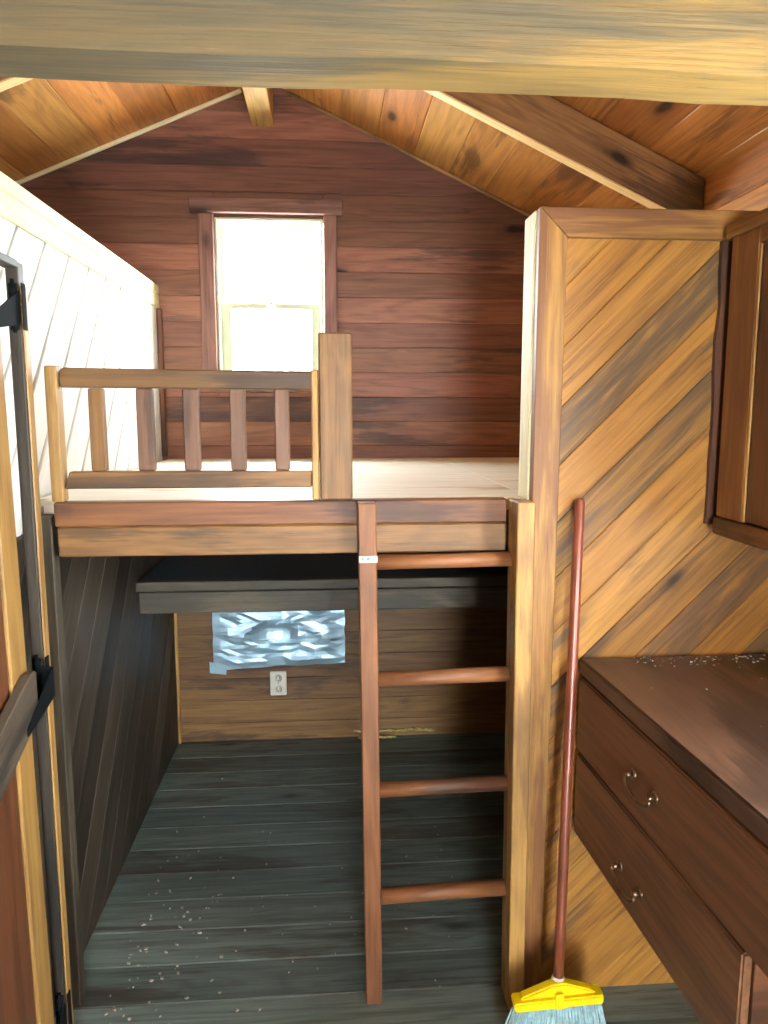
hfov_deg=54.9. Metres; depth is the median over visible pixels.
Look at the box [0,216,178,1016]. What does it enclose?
wall
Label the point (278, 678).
socket
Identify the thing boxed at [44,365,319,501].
loft railing
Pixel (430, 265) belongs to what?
wall
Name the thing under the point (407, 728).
debris
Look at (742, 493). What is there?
upper cabinet
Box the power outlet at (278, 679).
[270,671,286,695]
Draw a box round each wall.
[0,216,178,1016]
[20,88,527,741]
[702,140,767,210]
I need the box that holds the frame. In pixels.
[41,495,520,1004]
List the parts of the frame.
support post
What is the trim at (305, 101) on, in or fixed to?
attached to the wall at (430, 265)
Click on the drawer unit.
(691, 876)
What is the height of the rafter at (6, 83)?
0.728 m
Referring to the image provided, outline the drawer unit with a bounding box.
[574,677,767,1023]
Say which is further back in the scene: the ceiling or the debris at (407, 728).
the debris at (407, 728)
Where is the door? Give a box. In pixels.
[0,278,71,1023]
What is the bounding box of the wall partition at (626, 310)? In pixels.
[518,206,767,989]
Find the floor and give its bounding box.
[54,732,701,1023]
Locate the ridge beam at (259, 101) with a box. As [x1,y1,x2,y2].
[242,87,273,126]
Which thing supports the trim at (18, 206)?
on the wall at (121, 665)
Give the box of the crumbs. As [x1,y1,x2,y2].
[633,654,764,726]
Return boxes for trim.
[0,171,158,308]
[0,252,73,1023]
[15,89,240,184]
[156,309,167,456]
[174,613,181,743]
[288,92,530,216]
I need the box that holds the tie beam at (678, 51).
[0,0,767,105]
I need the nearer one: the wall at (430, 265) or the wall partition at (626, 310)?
the wall partition at (626, 310)
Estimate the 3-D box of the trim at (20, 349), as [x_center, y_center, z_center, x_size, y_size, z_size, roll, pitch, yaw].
[-0.731,0.434,1.430,0.030,1.847,0.415,-1,8,-4]
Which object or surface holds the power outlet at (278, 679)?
attached to the wall at (430, 265)
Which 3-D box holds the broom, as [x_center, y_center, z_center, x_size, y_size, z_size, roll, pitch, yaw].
[0.412,0.641,1.784,0.254,1.338,0.201,-1,8,-4]
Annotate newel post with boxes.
[318,332,352,499]
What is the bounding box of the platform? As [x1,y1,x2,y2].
[40,457,518,505]
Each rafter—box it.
[0,77,33,91]
[425,91,703,209]
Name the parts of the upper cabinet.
rail, door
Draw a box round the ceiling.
[0,78,767,213]
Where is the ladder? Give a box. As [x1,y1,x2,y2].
[357,499,535,1009]
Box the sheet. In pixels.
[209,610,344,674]
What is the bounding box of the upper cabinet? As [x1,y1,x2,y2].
[712,207,767,550]
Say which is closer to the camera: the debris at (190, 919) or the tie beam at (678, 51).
the tie beam at (678, 51)
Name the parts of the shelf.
shelf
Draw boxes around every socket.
[275,675,281,681]
[275,685,281,691]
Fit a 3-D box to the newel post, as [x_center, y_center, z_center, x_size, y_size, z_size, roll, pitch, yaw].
[-0.117,-0.229,1.787,0.079,0.397,0.041,-1,8,-4]
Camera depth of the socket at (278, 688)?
3.48 m
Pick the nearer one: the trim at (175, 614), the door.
the door
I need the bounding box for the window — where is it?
[188,196,342,392]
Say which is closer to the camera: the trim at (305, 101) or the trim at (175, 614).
the trim at (305, 101)
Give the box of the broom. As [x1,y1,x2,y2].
[505,498,605,1023]
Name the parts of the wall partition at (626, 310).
rail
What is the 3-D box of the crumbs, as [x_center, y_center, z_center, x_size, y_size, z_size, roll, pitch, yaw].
[0.833,0.408,1.527,0.457,0.003,0.696,-1,8,-4]
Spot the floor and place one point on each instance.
(305, 792)
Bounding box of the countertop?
[580,654,767,845]
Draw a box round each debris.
[104,777,452,1023]
[353,727,436,738]
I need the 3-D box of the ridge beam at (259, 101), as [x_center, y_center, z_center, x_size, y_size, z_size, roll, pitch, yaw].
[-0.436,-1.563,2.088,0.091,0.143,2.116,-1,8,-4]
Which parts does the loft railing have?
post, rail, rail, post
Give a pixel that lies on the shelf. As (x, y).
(329, 581)
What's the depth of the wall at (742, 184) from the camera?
2.13 m
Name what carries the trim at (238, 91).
attached to the wall at (430, 265)
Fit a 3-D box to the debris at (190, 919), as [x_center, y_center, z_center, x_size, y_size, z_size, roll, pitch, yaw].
[-0.260,1.218,2.491,1.021,0.006,1.376,-1,8,-4]
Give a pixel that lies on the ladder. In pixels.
(519, 557)
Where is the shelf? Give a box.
[136,545,507,613]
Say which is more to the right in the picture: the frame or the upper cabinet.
the upper cabinet
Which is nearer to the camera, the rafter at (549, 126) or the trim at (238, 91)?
the rafter at (549, 126)
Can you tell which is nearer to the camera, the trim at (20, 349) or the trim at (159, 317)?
the trim at (20, 349)

